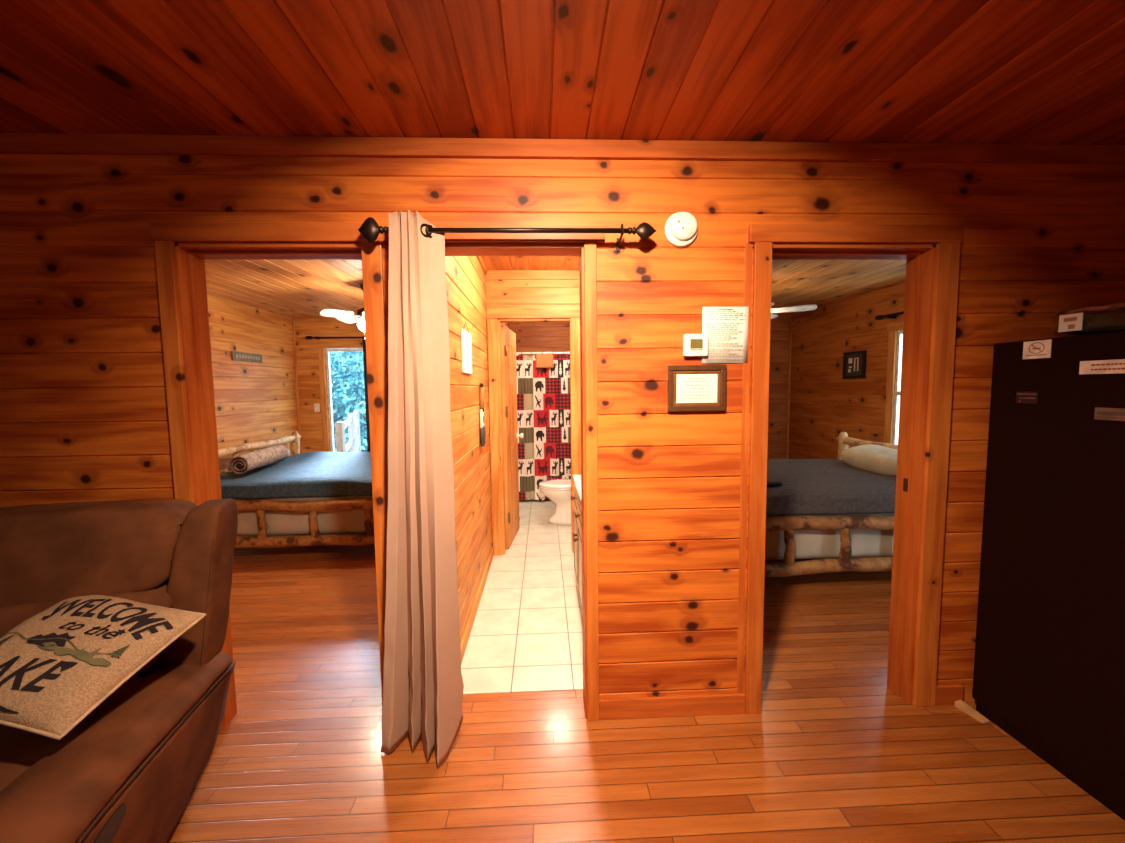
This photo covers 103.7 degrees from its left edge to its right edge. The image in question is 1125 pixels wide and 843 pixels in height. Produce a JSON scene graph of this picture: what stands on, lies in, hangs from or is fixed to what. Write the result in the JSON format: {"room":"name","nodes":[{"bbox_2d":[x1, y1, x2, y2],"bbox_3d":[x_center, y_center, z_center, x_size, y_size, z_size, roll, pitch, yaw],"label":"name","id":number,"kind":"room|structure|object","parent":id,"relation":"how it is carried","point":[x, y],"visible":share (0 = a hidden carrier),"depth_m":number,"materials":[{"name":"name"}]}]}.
{"room":"cabin living room","nodes":[
{"label":"cabin living room","id":0,"kind":"room"},
{"bbox_2d":[207,294,297,473],"bbox_3d":[-3.576,-0.018,3.932,0.100,2.432,4.220,-1,4,-2],"label":"wall","id":1,"kind":"structure","parent":0,"point":[254,402],"depth_m":5.08,"materials":[{"name":"brown wood"}]},
{"bbox_2d":[231,351,262,362],"bbox_3d":[-3.568,-0.727,5.012,0.020,0.100,0.500,-1,4,-2],"label":"wall sign","id":2,"kind":"object","parent":1,"relation":"attached to","point":[236,356],"visible":1,"depth_m":4.98,"materials":[{"name":"grey wood"}]},
{"bbox_2d":[445,256,508,641],"bbox_3d":[-0.690,-0.064,4.081,0.100,2.432,4.280,-1,4,-2],"label":"wall","id":3,"kind":"structure","parent":0,"point":[465,276],"depth_m":2.77,"materials":[{"name":"brown wood"}]},
{"bbox_2d":[461,322,471,373],"bbox_3d":[-0.579,-0.446,2.676,0.013,0.306,0.300,-1,4,-2],"label":"notice","id":4,"kind":"object","parent":3,"relation":"attached to","point":[466,345],"visible":1,"depth_m":2.63,"materials":[{"name":"white paper"}]},
{"bbox_2d":[465,342,470,362],"bbox_3d":[-0.573,-0.415,2.679,0.001,0.118,0.200,-1,4,-2],"label":"print","id":5,"kind":"object","parent":4,"relation":"attached to","point":[467,344],"depth_m":2.68},
{"bbox_2d":[461,547,493,663],"bbox_3d":[-0.567,1.196,2.947,0.014,0.081,1.800,-1,4,-2],"label":"baseboard","id":6,"kind":"structure","parent":3,"relation":"attached to","point":[464,642],"depth_m":2.82,"materials":[{"name":"brown wood"}]},
{"bbox_2d":[476,256,486,273],"bbox_3d":[-0.593,-1.168,2.766,0.018,0.032,1.800,-1,4,-2],"label":"trim","id":7,"kind":"structure","parent":3,"relation":"attached to","point":[479,258],"depth_m":3.38,"materials":[{"name":"brown wood"}]},
{"bbox_2d":[479,382,485,446],"bbox_3d":[-0.588,-0.050,3.233,0.037,0.470,0.150,-1,4,-2],"label":"ornament","id":8,"kind":"object","parent":3,"relation":"attached to","point":[481,391],"visible":1,"depth_m":3.21,"materials":[{"name":"brown wood"}]},
{"bbox_2d":[516,352,569,353],"bbox_3d":[-0.074,-0.851,5.492,1.270,0.060,0.060,-1,4,-2],"label":"shower rod","id":9,"kind":"object","parent":3,"relation":"attached to","point":[516,352],"visible":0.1,"depth_m":5.47,"materials":[{"name":"white plastic"}]},
{"bbox_2d":[516,351,570,500],"bbox_3d":[-0.107,0.067,5.570,1.156,1.884,0.068,-1,4,-2],"label":"shower curtain","id":10,"kind":"object","parent":9,"relation":"hanging from","point":[543,394],"visible":0.59,"depth_m":5.57,"materials":[{"name":"fabric"}]},
{"bbox_2d":[536,351,552,367],"bbox_3d":[-0.224,-0.767,5.493,0.219,0.207,0.046,-1,4,-2],"label":"hand towel","id":11,"kind":"object","parent":9,"relation":"hanging from","point":[545,360],"visible":1,"depth_m":5.47,"materials":[{"name":"fabric"}]},
{"bbox_2d":[486,280,579,554],"bbox_3d":[0.005,-0.055,3.850,1.270,2.432,0.100,-1,4,-2],"label":"wall","id":12,"kind":"structure","parent":0,"point":[498,292],"depth_m":3.71,"materials":[{"name":"brown wood"}]},
{"bbox_2d":[485,270,578,279],"bbox_3d":[-0.006,-1.226,3.700,1.270,0.072,0.020,-1,4,-2],"label":"trim","id":13,"kind":"structure","parent":12,"relation":"attached to","point":[491,274],"depth_m":3.68,"materials":[{"name":"brown wood"}]},
{"bbox_2d":[486,305,580,555],"bbox_3d":[-0.221,0.090,3.841,0.808,2.150,0.121,-1,4,-2],"label":"door frame","id":14,"kind":"structure","parent":12,"relation":"in","point":[500,314],"depth_m":3.76,"materials":[{"name":"brown wood"}]},
{"bbox_2d":[501,325,522,548],"bbox_3d":[-0.493,0.136,4.196,0.171,1.988,0.612,0,4,4],"label":"door","id":15,"kind":"structure","parent":14,"relation":"attached to","point":[508,337],"depth_m":4.07,"materials":[{"name":"brown wood"}]},
{"bbox_2d":[294,315,790,458],"bbox_3d":[-0.191,-0.235,6.227,7.060,2.432,0.100,-1,4,-2],"label":"wall","id":16,"kind":"structure","parent":0,"point":[530,336],"depth_m":6.09,"materials":[{"name":"brown wood"}]},
{"bbox_2d":[292,321,301,452],"bbox_3d":[-3.602,-0.154,6.026,0.025,2.382,0.025,-1,4,-2],"label":"trim","id":17,"kind":"structure","parent":16,"relation":"attached to","point":[293,323],"depth_m":5.99,"materials":[{"name":"brown wood"}]},
{"bbox_2d":[314,404,319,411],"bbox_3d":[-3.355,-0.187,6.038,0.072,0.116,0.016,-1,4,-2],"label":"light switch","id":18,"kind":"object","parent":16,"relation":"attached to","point":[316,406],"visible":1,"depth_m":6.04,"materials":[{"name":"white plastic"}]},
{"bbox_2d":[292,318,362,320],"bbox_3d":[-2.235,-1.392,5.993,2.790,0.040,0.018,-1,4,-2],"label":"trim","id":19,"kind":"structure","parent":16,"relation":"attached to","point":[293,319],"depth_m":5.94,"materials":[{"name":"brown wood"}]},
{"bbox_2d":[305,336,363,339],"bbox_3d":[-2.698,-1.131,5.955,1.466,0.046,0.093,-1,4,-2],"label":"curtain rod","id":20,"kind":"object","parent":16,"relation":"attached to","point":[306,337],"visible":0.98,"depth_m":5.91,"materials":[{"name":"brown metal"}]},
{"bbox_2d":[362,338,370,451],"bbox_3d":[-2.493,-0.070,6.023,0.362,2.110,0.047,-1,4,-2],"label":"curtain","id":21,"kind":"object","parent":20,"relation":"hanging from","point":[363,340],"visible":0.04,"depth_m":6.00,"materials":[{"name":"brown fabric"}]},
{"bbox_2d":[317,342,362,451],"bbox_3d":[-2.835,-0.032,6.105,0.940,2.110,0.090,-1,4,-2],"label":"door","id":22,"kind":"structure","parent":16,"relation":"in","point":[320,345],"depth_m":6.03,"materials":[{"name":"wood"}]},
{"bbox_2d":[0,154,1124,701],"bbox_3d":[-0.277,0.098,1.902,6.800,2.432,0.120,-1,4,-2],"label":"wall","id":23,"kind":"structure","parent":0,"point":[84,408],"depth_m":1.82,"materials":[{"name":"brown wood"}]},
{"bbox_2d":[148,223,387,727],"bbox_3d":[-1.146,0.273,1.877,0.876,2.108,0.159,-1,4,-2],"label":"door frame","id":24,"kind":"structure","parent":23,"relation":"in","point":[182,250],"depth_m":1.78,"materials":[{"name":"brown wood"}]},
{"bbox_2d":[358,217,655,251],"bbox_3d":[-0.205,-0.730,1.727,1.137,0.102,0.109,-1,4,-2],"label":"curtain rod","id":25,"kind":"object","parent":23,"relation":"attached to","point":[370,230],"visible":0.79,"depth_m":1.69,"materials":[{"name":"brown metal"}]},
{"bbox_2d":[381,210,463,768],"bbox_3d":[-0.578,0.271,1.729,0.291,2.110,0.178,1,5,18],"label":"curtain","id":26,"kind":"object","parent":25,"relation":"hanging from","point":[423,686],"visible":0.99,"depth_m":1.72,"materials":[{"name":"beige fabric"}]},
{"bbox_2d":[445,233,604,720],"bbox_3d":[-0.218,0.274,1.917,0.794,2.078,0.159,-1,4,-2],"label":"door frame","id":27,"kind":"structure","parent":23,"relation":"in","point":[583,245],"depth_m":1.84,"materials":[{"name":"brown wood"}]},
{"bbox_2d":[0,133,1124,163],"bbox_3d":[-0.288,-1.075,1.741,6.800,0.067,0.022,-1,4,-2],"label":"trim","id":28,"kind":"structure","parent":23,"relation":"attached to","point":[10,143],"depth_m":1.74,"materials":[{"name":"brown wood"}]},
{"bbox_2d":[599,693,744,719],"bbox_3d":[0.485,1.260,1.956,0.651,0.088,0.014,-1,4,-2],"label":"baseboard","id":29,"kind":"structure","parent":23,"relation":"attached to","point":[716,704],"depth_m":1.95,"materials":[{"name":"brown wood"}]},
{"bbox_2d":[664,212,697,246],"bbox_3d":[0.483,-0.781,1.789,0.136,0.136,0.036,-1,4,-2],"label":"smoke detector","id":30,"kind":"object","parent":23,"relation":"attached to","point":[681,228],"visible":1,"depth_m":1.78,"materials":[{"name":"white plastic"}]},
{"bbox_2d":[683,334,707,356],"bbox_3d":[0.550,-0.316,1.831,0.100,0.092,0.030,-1,4,-2],"label":"thermostat","id":31,"kind":"object","parent":23,"relation":"attached to","point":[694,345],"visible":1,"depth_m":1.82,"materials":[{"name":"white plastic"}]},
{"bbox_2d":[667,365,726,411],"bbox_3d":[0.562,-0.140,1.849,0.244,0.192,0.020,-1,4,-2],"label":"framed notice","id":32,"kind":"object","parent":23,"relation":"attached to","point":[690,387],"visible":1,"depth_m":1.85,"materials":[{"name":"brown wood"}]},
{"bbox_2d":[682,378,709,398],"bbox_3d":[0.562,-0.139,1.851,0.124,0.085,0.001,-1,4,-2],"label":"print","id":33,"kind":"object","parent":32,"relation":"attached to","point":[692,388],"depth_m":1.85},
{"bbox_2d":[702,307,748,362],"bbox_3d":[0.678,-0.360,1.841,0.195,0.232,0.006,-1,4,-2],"label":"paper notice","id":34,"kind":"object","parent":23,"relation":"attached to","point":[726,328],"visible":0.99,"depth_m":1.84,"materials":[{"name":"white paper"}]},
{"bbox_2d":[737,243,752,693],"bbox_3d":[0.779,0.238,1.896,0.030,1.952,0.004,-1,4,-2],"label":"trim","id":35,"kind":"structure","parent":23,"relation":"attached to","point":[748,246],"depth_m":1.90,"materials":[{"name":"brown wood"}]},
{"bbox_2d":[744,224,962,713],"bbox_3d":[1.222,0.236,1.975,0.898,2.110,0.159,-1,4,-2],"label":"door frame","id":36,"kind":"structure","parent":23,"relation":"in","point":[932,270],"depth_m":1.91,"materials":[{"name":"brown wood"}]},
{"bbox_2d":[935,684,963,704],"bbox_3d":[1.750,1.241,2.008,0.135,0.088,0.014,-1,4,-2],"label":"baseboard","id":37,"kind":"structure","parent":23,"relation":"attached to","point":[945,694],"depth_m":2.00,"materials":[{"name":"brown wood"}]},
{"bbox_2d":[0,0,1124,317],"bbox_3d":[-0.134,-1.152,1.622,7.300,0.100,9.140,-1,4,-2],"label":"ceiling","id":38,"kind":"structure","parent":0,"point":[1042,72],"depth_m":1.39,"materials":[{"name":"brown wood"}]},
{"bbox_2d":[320,284,364,339],"bbox_3d":[-1.843,-1.025,4.163,0.778,0.502,0.806,2,5,28],"label":"ceiling fan","id":39,"kind":"object","parent":38,"relation":"hanging from","point":[344,316],"visible":0.39,"depth_m":4.06,"materials":[{"name":"white metal"}]},
{"bbox_2d":[771,302,816,318],"bbox_3d":[1.895,-1.097,4.330,1.039,0.472,1.087,2,5,28],"label":"ceiling fan","id":40,"kind":"object","parent":38,"relation":"hanging from","point":[800,307],"visible":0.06,"depth_m":4.18,"materials":[{"name":"white plastic"}]},
{"bbox_2d":[167,499,1124,842],"bbox_3d":[-0.104,1.371,1.816,7.300,0.104,9.140,-1,4,-2],"label":"floor","id":41,"kind":"structure","parent":0,"point":[831,754],"depth_m":1.79,"materials":[{"name":"brown wood"}]},
{"bbox_2d":[0,498,237,842],"bbox_3d":[-2.068,0.838,0.982,2.019,1.004,1.068,-2,5,-18],"label":"reclining sofa","id":42,"kind":"object","parent":41,"relation":"on","point":[129,770],"visible":0.91,"depth_m":1.39,"materials":[{"name":"leather"}]},
{"bbox_2d":[0,676,142,790],"bbox_3d":[-1.611,0.957,1.056,0.800,0.208,0.763,-2,5,-18],"label":"seat cushion","id":43,"kind":"object","parent":42,"relation":"on","point":[20,750],"depth_m":1.17,"materials":[{"name":"brown leather"}]},
{"bbox_2d":[0,580,172,676],"bbox_3d":[-1.753,0.709,1.428,0.854,0.297,0.280,-2,5,-18],"label":"cushion","id":44,"kind":"object","parent":42,"relation":"on","point":[13,612],"depth_m":1.45,"materials":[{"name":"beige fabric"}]},
{"bbox_2d":[0,498,197,606],"bbox_3d":[-1.748,0.445,1.477,0.847,0.305,0.258,-2,5,-18],"label":"cushion","id":45,"kind":"object","parent":42,"relation":"on","point":[135,550],"depth_m":1.45,"materials":[{"name":"brown leather"}]},
{"bbox_2d":[0,595,206,739],"bbox_3d":[-1.402,0.658,1.261,0.452,0.194,0.403,0,4,3],"label":"throw pillow","id":46,"kind":"object","parent":42,"relation":"on","point":[63,661],"visible":0.99,"depth_m":1.20,"materials":[{"name":"beige fabric"}]},
{"bbox_2d":[27,632,75,646],"bbox_3d":[-1.407,0.601,1.216,0.106,0.020,0.054,-1,4,-2],"label":"print","id":47,"kind":"object","parent":46,"relation":"on","point":[38,639],"depth_m":1.22,"materials":[{"name":"black fabric"}]},
{"bbox_2d":[60,662,70,671],"bbox_3d":[-1.306,0.644,1.162,0.014,0.012,0.019,4,6,45],"label":"print","id":48,"kind":"object","parent":46,"relation":"attached to","point":[64,666],"depth_m":1.16,"materials":[{"name":"black fabric"}]},
{"bbox_2d":[38,642,111,666],"bbox_3d":[-1.321,0.632,1.194,0.187,0.062,0.036,-1,4,-2],"label":"print","id":49,"kind":"object","parent":46,"relation":"attached to","point":[68,654],"depth_m":1.19,"materials":[{"name":"green fabric"}]},
{"bbox_2d":[72,648,84,656],"bbox_3d":[-1.305,0.624,1.196,0.016,0.010,0.028,1,5,24],"label":"print","id":50,"kind":"object","parent":46,"relation":"on","point":[76,652],"depth_m":1.20,"materials":[{"name":"green fabric"}]},
{"bbox_2d":[86,648,100,656],"bbox_3d":[-1.281,0.632,1.210,0.019,0.009,0.034,-1,4,-2],"label":"print","id":51,"kind":"object","parent":46,"relation":"attached to","point":[90,652],"depth_m":1.21,"materials":[{"name":"green"}]},
{"bbox_2d":[111,645,128,657],"bbox_3d":[-1.232,0.645,1.238,0.023,0.017,0.049,1,5,20],"label":"print","id":52,"kind":"object","parent":46,"relation":"attached to","point":[117,651],"depth_m":1.24,"materials":[{"name":"green fabric"}]},
{"bbox_2d":[218,431,374,548],"bbox_3d":[-2.278,0.656,4.715,2.215,0.966,2.078,-1,4,-2],"label":"bed","id":53,"kind":"object","parent":41,"relation":"on","point":[320,517],"visible":0.22,"depth_m":3.80,"materials":[{"name":"beige wood"}]},
{"bbox_2d":[220,451,372,498],"bbox_3d":[-2.278,0.510,4.697,2.030,0.186,1.902,-1,4,-2],"label":"bedspread","id":54,"kind":"object","parent":53,"relation":"on","point":[319,473],"visible":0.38,"depth_m":3.86,"materials":[{"name":"fabric"}]},
{"bbox_2d":[227,445,288,473],"bbox_3d":[-2.930,0.356,4.295,0.176,0.165,0.813,-1,4,-9],"label":"rolled blanket","id":55,"kind":"object","parent":54,"relation":"on","point":[246,462],"visible":1,"depth_m":4.09,"materials":[{"name":"beige fabric"}]},
{"bbox_2d":[539,479,571,524],"bbox_3d":[0.121,0.696,4.775,0.755,0.782,0.440,-1,4,-2],"label":"toilet","id":56,"kind":"object","parent":41,"relation":"on","point":[558,491],"visible":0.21,"depth_m":4.68,"materials":[{"name":"white ceramic"}]},
{"bbox_2d":[571,475,581,610],"bbox_3d":[0.379,0.825,2.839,0.623,0.816,0.880,-1,4,-2],"label":"bathroom vanity","id":57,"kind":"object","parent":41,"relation":"on","point":[577,535],"visible":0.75,"depth_m":2.80,"materials":[{"name":"brown wood"}]},
{"bbox_2d":[572,475,580,502],"bbox_3d":[0.389,0.433,2.809,0.595,0.030,0.880,-1,4,-2],"label":"countertop","id":58,"kind":"structure","parent":57,"relation":"on","point":[576,478],"depth_m":2.93,"materials":[{"name":"white stone"}]},
{"bbox_2d":[765,432,897,576],"bbox_3d":[1.961,0.667,3.889,2.214,0.967,1.766,-1,4,-2],"label":"bed","id":59,"kind":"object","parent":41,"relation":"on","point":[837,539],"visible":0.15,"depth_m":3.11,"materials":[{"name":"beige wood"}]},
{"bbox_2d":[766,459,895,515],"bbox_3d":[1.960,0.524,3.877,2.030,0.183,1.584,-1,4,-2],"label":"bedspread","id":60,"kind":"object","parent":59,"relation":"on","point":[810,486],"visible":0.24,"depth_m":3.22,"materials":[{"name":"grey fabric"}]},
{"bbox_2d":[767,481,782,485],"bbox_3d":[1.501,0.469,3.329,0.298,0.044,0.114,-1,4,-2],"label":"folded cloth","id":61,"kind":"object","parent":60,"relation":"on","point":[769,483],"visible":0.42,"depth_m":3.30,"materials":[{"name":"black fabric"}]},
{"bbox_2d":[841,444,897,475],"bbox_3d":[2.817,0.343,3.899,0.340,0.229,0.856,-1,4,-2],"label":"bed pillow","id":62,"kind":"object","parent":60,"relation":"on","point":[879,459],"visible":0.61,"depth_m":3.85,"materials":[{"name":"beige fabric"}]},
{"bbox_2d":[954,700,989,723],"bbox_3d":[1.805,1.278,1.950,0.040,0.022,0.110,-2,5,-16],"label":"wooden shim","id":63,"kind":"object","parent":41,"relation":"on","point":[959,704],"visible":1,"depth_m":1.95,"materials":[{"name":"brown wood"}]},
{"bbox_2d":[972,331,1124,820],"bbox_3d":[2.204,0.504,1.537,0.724,1.620,0.820,-1,4,-2],"label":"refrigerator","id":64,"kind":"object","parent":41,"relation":"on","point":[1049,659],"depth_m":1.64,"materials":[{"name":"metal"}]},
{"bbox_2d":[1016,392,1037,403],"bbox_3d":[1.827,-0.094,1.740,0.003,0.046,0.077,-1,4,-2],"label":"magnet","id":65,"kind":"object","parent":64,"relation":"attached to","point":[1021,397],"visible":1,"depth_m":1.74},
{"bbox_2d":[1017,393,1035,401],"bbox_3d":[1.825,-0.093,1.740,0.001,0.034,0.068,-1,4,-2],"label":"print","id":66,"kind":"object","parent":65,"relation":"attached to","point":[1021,397],"depth_m":1.74},
{"bbox_2d":[1023,339,1051,358],"bbox_3d":[1.825,-0.277,1.702,0.004,0.068,0.096,-1,4,-2],"label":"card","id":67,"kind":"object","parent":64,"relation":"attached to","point":[1041,348],"visible":1,"depth_m":1.70,"materials":[{"name":"white paper"}]},
{"bbox_2d":[1058,301,1124,334],"bbox_3d":[1.995,-0.358,1.481,0.204,0.125,0.510,-1,4,-5],"label":"wrapped package","id":68,"kind":"object","parent":64,"relation":"on","point":[1111,317],"visible":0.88,"depth_m":1.59,"materials":[{"name":"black plastic"}]},
{"bbox_2d":[1064,317,1076,328],"bbox_3d":[1.879,-0.363,1.637,0.002,0.042,0.040,-1,4,-5],"label":"print","id":69,"kind":"object","parent":68,"relation":"attached to","point":[1072,326],"depth_m":1.63},
{"bbox_2d":[1091,363,1124,370],"bbox_3d":[1.835,-0.182,1.463,0.001,0.022,0.140,-1,4,-2],"label":"print","id":70,"kind":"object","parent":64,"relation":"attached to","point":[1094,366],"depth_m":1.49},
{"bbox_2d":[1094,407,1124,420],"bbox_3d":[1.838,-0.023,1.462,0.006,0.041,0.123,-1,4,-2],"label":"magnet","id":71,"kind":"object","parent":64,"relation":"attached to","point":[1116,414],"visible":1,"depth_m":1.48},
{"bbox_2d":[1097,411,1124,418],"bbox_3d":[1.835,-0.021,1.460,0.001,0.020,0.111,-1,4,-2],"label":"print","id":72,"kind":"object","parent":71,"relation":"attached to","point":[1100,414],"depth_m":1.48},
{"bbox_2d":[788,282,904,458],"bbox_3d":[3.377,-0.123,4.219,0.100,2.432,4.220,-1,4,-2],"label":"wall","id":73,"kind":"structure","parent":0,"point":[824,405],"depth_m":5.27,"materials":[{"name":"brown wood"}]},
{"bbox_2d":[786,319,791,458],"bbox_3d":[3.227,-0.256,6.308,0.024,2.382,0.025,-1,4,-2],"label":"trim","id":74,"kind":"structure","parent":73,"relation":"attached to","point":[790,330],"depth_m":6.29,"materials":[{"name":"brown wood"}]},
{"bbox_2d":[842,350,866,378],"bbox_3d":[3.276,-0.635,4.968,0.022,0.300,0.345,-1,4,-2],"label":"wall picture","id":75,"kind":"object","parent":73,"relation":"attached to","point":[854,363],"visible":1,"depth_m":4.96,"materials":[{"name":"black wood"}]},
{"bbox_2d":[875,311,903,319],"bbox_3d":[3.281,-1.010,3.889,0.093,0.053,1.346,-1,4,-2],"label":"curtain rod","id":76,"kind":"object","parent":73,"relation":"attached to","point":[889,316],"visible":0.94,"depth_m":4.38,"materials":[{"name":"brown metal"}]},
{"bbox_2d":[884,321,903,444],"bbox_3d":[3.332,-0.274,4.175,0.090,1.380,0.700,-1,4,-2],"label":"window","id":77,"kind":"structure","parent":73,"relation":"in","point":[895,337],"depth_m":4.42,"materials":[{"name":"brown wood"}]},
{"label":"outside","id":78,"kind":"structure","parent":0,"visible":0},
{"bbox_3d":[-2.102,-1.281,50.444,120.000,0.200,82.800,-1,4,-2],"label":"ground","id":79,"kind":"structure","parent":78,"visible":0},
{"bbox_2d":[330,348,366,451],"bbox_3d":[-7.468,-0.419,13.539,3.144,4.064,3.138,-1,4,-2],"label":"tree","id":80,"kind":"object","parent":79,"relation":"on","point":[334,362],"visible":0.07,"depth_m":13.02,"materials":[{"name":"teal plant"}]},
{"bbox_2d":[337,348,367,451],"bbox_3d":[-4.834,-0.323,12.658,2.864,3.959,2.864,-1,4,-2],"label":"tree","id":81,"kind":"object","parent":79,"relation":"on","point":[355,361],"visible":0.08,"depth_m":11.78,"materials":[{"name":"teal plant"}]},
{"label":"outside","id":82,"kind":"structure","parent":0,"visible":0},
{"bbox_3d":[-2.304,0.980,7.665,12.000,0.080,2.760,-1,4,-2],"label":"porch deck","id":83,"kind":"object","parent":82,"visible":0},
{"bbox_2d":[335,410,360,451],"bbox_3d":[-3.983,0.416,8.345,0.115,1.100,4.338,-2,5,-22],"label":"porch railing","id":84,"kind":"object","parent":83,"relation":"on","point":[352,422],"visible":0.61,"depth_m":8.49,"materials":[{"name":"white wood"}]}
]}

